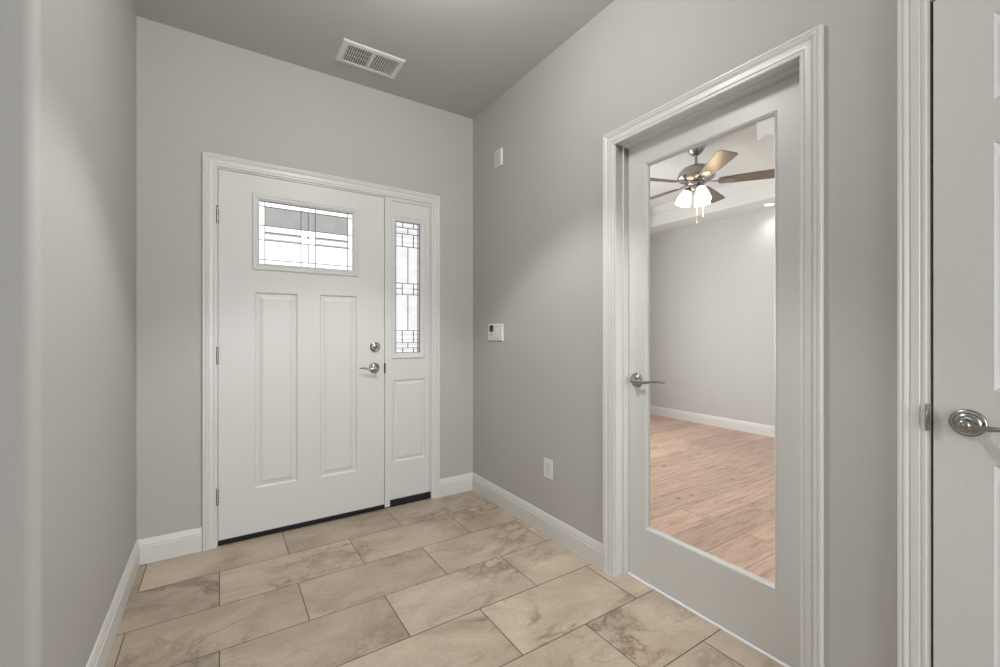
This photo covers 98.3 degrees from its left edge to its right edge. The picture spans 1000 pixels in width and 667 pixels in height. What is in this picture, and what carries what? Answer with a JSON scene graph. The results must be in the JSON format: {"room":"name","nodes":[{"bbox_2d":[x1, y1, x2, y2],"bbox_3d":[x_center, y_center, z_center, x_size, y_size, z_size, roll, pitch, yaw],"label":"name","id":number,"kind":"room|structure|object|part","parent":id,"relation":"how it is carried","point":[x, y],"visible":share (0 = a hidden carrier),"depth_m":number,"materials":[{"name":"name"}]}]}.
{"room":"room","nodes":[
{"label":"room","id":0,"kind":"room"},
{"bbox_2d":[0,0,135,666],"bbox_3d":[-2.729,-0.231,0.745,3.068,2.912,1.395,0,0,-33],"label":"wall","id":1,"kind":"structure","parent":0,"point":[68,67],"depth_m":1.17,"materials":[{"name":"grey paint"}]},
{"bbox_2d":[86,527,201,666],"bbox_3d":[-2.612,1.103,0.813,3.339,0.124,1.409,0,0,-33],"label":"baseboard","id":2,"kind":"structure","parent":1,"relation":"attached to","point":[99,655],"depth_m":2.06,"materials":[{"name":"grey wood"}]},
{"bbox_2d":[136,16,472,539],"bbox_3d":[-1.051,-0.231,2.748,2.168,2.912,0.140,0,0,-33],"label":"wall","id":3,"kind":"structure","parent":0,"point":[195,94],"depth_m":2.32,"materials":[{"name":"grey paint"}]},
{"bbox_2d":[216,169,384,544],"bbox_3d":[-1.152,0.135,2.600,0.932,2.052,0.098,0,0,-33],"label":"door","id":4,"kind":"structure","parent":3,"relation":"in","point":[300,350],"depth_m":2.57,"materials":[{"name":"grey paint"}]},
{"bbox_3d":[-0.817,0.231,2.812,0.069,0.069,0.014,0,0,-33],"label":"handle","id":5,"kind":"part","parent":4,"relation":"part of","materials":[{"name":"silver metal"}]},
{"bbox_2d":[202,151,439,550],"bbox_3d":[-1.046,0.100,2.741,1.382,2.130,0.158,0,0,-33],"label":"door frame","id":6,"kind":"structure","parent":3,"relation":"attached to","point":[211,162],"depth_m":2.41,"materials":[{"name":"grey wood"}]},
{"bbox_2d":[390,198,430,505],"bbox_3d":[-0.619,0.132,2.974,0.300,2.051,0.051,0,0,-33],"label":"sidelight panel","id":7,"kind":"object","parent":3,"relation":"in","point":[410,372],"depth_m":2.97,"materials":[{"name":"grey paint"}]},
{"bbox_3d":[-0.629,-0.306,2.956,0.247,0.964,0.018,0,0,-33],"label":"frame","id":8,"kind":"part","parent":7,"relation":"part of","materials":[{"name":"white glass"}]},
{"bbox_3d":[-0.619,1.138,2.975,0.299,0.038,0.051,0,0,-33],"label":"sill","id":9,"kind":"part","parent":7,"relation":"part of","materials":[{"name":"black rubber"}]},
{"bbox_2d":[440,472,472,496],"bbox_3d":[-0.312,1.103,3.136,0.274,0.124,0.014,0,0,-33],"label":"baseboard","id":10,"kind":"structure","parent":3,"relation":"attached to","point":[459,483],"depth_m":3.13,"materials":[{"name":"grey wood"}]},
{"bbox_2d":[132,0,613,118],"bbox_3d":[-0.534,-1.637,-0.850,5.216,0.100,6.740,0,0,-33],"label":"ceiling","id":11,"kind":"structure","parent":0,"point":[461,56],"depth_m":2.29,"materials":[{"name":"grey paint"}]},
{"bbox_2d":[335,38,405,78],"bbox_3d":[-0.753,-1.582,2.515,0.353,0.009,0.219,0,0,-33],"label":"ceiling vent","id":12,"kind":"object","parent":11,"relation":"in","point":[352,53],"visible":1,"depth_m":2.50,"materials":[{"name":"white plastic"}]},
{"bbox_2d":[105,414,784,666],"bbox_3d":[0.644,1.194,0.710,8.690,0.061,7.875,0,0,-33],"label":"floor","id":13,"kind":"structure","parent":0,"point":[454,580],"depth_m":1.95,"materials":[{"name":"tile"}]},
{"bbox_2d":[218,497,429,545],"bbox_3d":[-1.051,1.163,2.755,1.254,0.004,0.128,0,0,-33],"label":"threshold","id":14,"kind":"object","parent":13,"relation":"on","point":[429,497],"visible":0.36,"depth_m":2.95,"materials":[{"name":"black rubber"}]},
{"bbox_2d":[628,572,791,666],"bbox_3d":[0.843,1.162,1.783,0.049,0.006,0.777,0,0,-33],"label":"threshold","id":15,"kind":"object","parent":13,"relation":"on","point":[752,645],"visible":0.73,"depth_m":1.72,"materials":[{"name":"white paint"}]},
{"bbox_2d":[473,0,896,666],"bbox_3d":[1.616,-0.231,0.521,0.116,2.912,6.500,0,0,-33],"label":"wall","id":16,"kind":"structure","parent":0,"point":[538,215],"depth_m":1.96,"materials":[{"name":"grey paint"}]},
{"bbox_2d":[488,324,502,340],"bbox_3d":[-0.032,-0.002,2.945,0.011,0.114,0.184,0,0,-33],"label":"alarm keypad","id":17,"kind":"object","parent":16,"relation":"attached to","point":[495,331],"visible":1,"depth_m":2.93,"materials":[{"name":"white plastic"}]},
{"bbox_2d":[495,147,502,168],"bbox_3d":[-0.011,-1.173,2.909,0.015,0.114,0.084,0,0,-33],"label":"door chime","id":18,"kind":"object","parent":16,"relation":"attached to","point":[499,153],"visible":1,"depth_m":2.89,"materials":[{"name":"white plastic"}]},
{"bbox_2d":[495,150,499,165],"bbox_3d":[-0.016,-1.173,2.905,0.002,0.088,0.052,0,0,-33],"label":"grille","id":19,"kind":"object","parent":18,"relation":"attached to","point":[497,153],"depth_m":2.90,"materials":[{"name":"grey plastic"}]},
{"bbox_2d":[472,473,602,570],"bbox_3d":[0.151,1.103,2.661,0.014,0.124,1.314,0,0,-33],"label":"baseboard","id":20,"kind":"structure","parent":16,"relation":"attached to","point":[575,541],"depth_m":2.49,"materials":[{"name":"grey wood"}]},
{"bbox_2d":[544,457,552,479],"bbox_3d":[0.276,0.780,2.476,0.005,0.113,0.080,0,0,-33],"label":"wall outlet","id":21,"kind":"object","parent":16,"relation":"attached to","point":[548,464],"visible":1,"depth_m":2.47,"materials":[{"name":"white plastic"}]},
{"bbox_2d":[546,462,549,474],"bbox_3d":[0.276,0.780,2.476,0.005,0.068,0.034,0,0,-33],"label":"receptacle","id":22,"kind":"object","parent":21,"relation":"attached to","point":[547,463],"depth_m":2.47,"materials":[{"name":"grey plastic"}]},
{"bbox_2d":[603,24,823,666],"bbox_3d":[0.803,0.104,1.758,0.134,2.123,0.912,0,0,-33],"label":"door frame","id":23,"kind":"structure","parent":16,"relation":"attached to","point":[803,54],"depth_m":1.49,"materials":[{"name":"grey wood"}]},
{"bbox_2d":[629,73,798,666],"bbox_3d":[0.827,0.131,1.773,0.076,2.050,0.771,0,0,-33],"label":"door","id":24,"kind":"structure","parent":16,"relation":"in","point":[765,613],"depth_m":1.64,"materials":[{"name":"grey paint"}]},
{"bbox_3d":[0.644,0.226,2.048,0.014,0.069,0.069,0,0,-33],"label":"handle","id":25,"kind":"part","parent":24,"relation":"part of","materials":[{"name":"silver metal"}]},
{"bbox_3d":[0.674,0.227,1.966,0.016,0.019,0.174,0,0,-35],"label":"lever","id":26,"kind":"part","parent":24,"relation":"part of","materials":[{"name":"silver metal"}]},
{"bbox_2d":[897,0,935,666],"bbox_3d":[1.379,0.111,0.869,0.135,2.108,0.848,0,0,-33],"label":"door frame","id":27,"kind":"structure","parent":16,"relation":"attached to","point":[914,17],"depth_m":1.16,"materials":[{"name":"grey wood"}]},
{"bbox_3d":[1.131,0.225,1.143,0.015,0.073,0.007,0,0,-33],"label":"strike plate","id":28,"kind":"part","parent":27,"relation":"part of","materials":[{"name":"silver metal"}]},
{"bbox_2d":[933,0,999,666],"bbox_3d":[1.333,0.139,0.840,0.086,2.028,0.712,0,0,-33],"label":"door","id":29,"kind":"structure","parent":16,"relation":"in","point":[966,33],"depth_m":1.09,"materials":[{"name":"grey paint"}]},
{"bbox_3d":[1.175,0.228,1.086,0.014,0.069,0.069,0,0,-33],"label":"handle","id":30,"kind":"part","parent":29,"relation":"part of","materials":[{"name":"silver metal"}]},
{"bbox_3d":[1.184,0.229,1.018,0.016,0.019,0.127,0,0,-36],"label":"lever","id":31,"kind":"part","parent":29,"relation":"part of","materials":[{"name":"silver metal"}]},
{"bbox_2d":[650,207,774,425],"bbox_3d":[3.164,-0.305,4.717,0.100,3.060,3.895,0,0,-33],"label":"wall","id":32,"kind":"structure","parent":0,"point":[712,283],"depth_m":5.36,"materials":[{"name":"grey paint"}]},
{"bbox_2d":[650,405,774,437],"bbox_3d":[3.116,1.103,4.686,0.014,0.124,3.695,0,0,-33],"label":"baseboard","id":33,"kind":"structure","parent":32,"relation":"attached to","point":[750,427],"depth_m":5.35,"materials":[{"name":"white wood"}]},
{"bbox_2d":[650,118,774,234],"bbox_3d":[1.671,-1.625,3.772,3.634,0.460,3.855,0,0,-33],"label":"ceiling","id":34,"kind":"structure","parent":0,"point":[743,197],"depth_m":4.61,"materials":[{"name":"white paint"}]},
{"bbox_2d":[650,145,774,222],"bbox_3d":[1.691,-1.285,3.803,1.300,0.700,1.254,0,0,-33],"label":"ceiling fan","id":35,"kind":"object","parent":34,"relation":"hanging from","point":[694,176],"visible":0.96,"depth_m":3.67,"materials":[{"name":"brown wood"}]},
{"bbox_3d":[1.297,-1.299,3.673,0.493,0.006,0.142,0,12,-12],"label":"fan blade","id":36,"kind":"part","parent":35,"relation":"part of","materials":[{"name":"brown wood"}]},
{"bbox_3d":[1.495,-1.299,4.127,0.142,0.006,0.493,-14,7,-30],"label":"fan blade","id":37,"kind":"part","parent":35,"relation":"part of","materials":[{"name":"brown wood"}]},
{"bbox_3d":[1.611,-1.179,3.807,0.129,0.150,0.131,0,0,-33],"label":"lamp shade","id":38,"kind":"part","parent":35,"relation":"part of","materials":[{"name":"white glass"}]},
{"bbox_3d":[1.793,-1.179,3.825,0.133,0.150,0.130,0,0,-33],"label":"lamp shade","id":39,"kind":"part","parent":35,"relation":"part of","materials":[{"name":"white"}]},
{"bbox_3d":[1.717,-1.179,3.658,0.129,0.150,0.131,0,0,-33],"label":"lamp shade","id":40,"kind":"part","parent":35,"relation":"part of","materials":[{"name":"white glass"}]},
{"bbox_3d":[1.988,-1.299,4.079,0.142,0.006,0.493,-16,-10,40],"label":"fan blade","id":41,"kind":"part","parent":35,"relation":"part of","materials":[{"name":"brown wood"}]},
{"bbox_3d":[1.668,-1.299,3.344,0.142,0.006,0.493,12,1,5],"label":"fan blade","id":42,"kind":"part","parent":35,"relation":"part of","materials":[{"name":"brown wood"}]},
{"bbox_3d":[2.095,-1.299,3.595,0.493,0.006,0.142,0,-12,24],"label":"fan blade","id":43,"kind":"part","parent":35,"relation":"part of","materials":[{"name":"brown wood"}]},
{"bbox_2d":[763,203,774,205],"bbox_3d":[2.932,-1.393,4.707,0.124,0.005,0.124,0,0,-33],"label":"recessed light","id":44,"kind":"object","parent":34,"relation":"in","point":[766,204],"visible":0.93,"depth_m":4.71,"materials":[{"name":"white plastic"}]}
]}

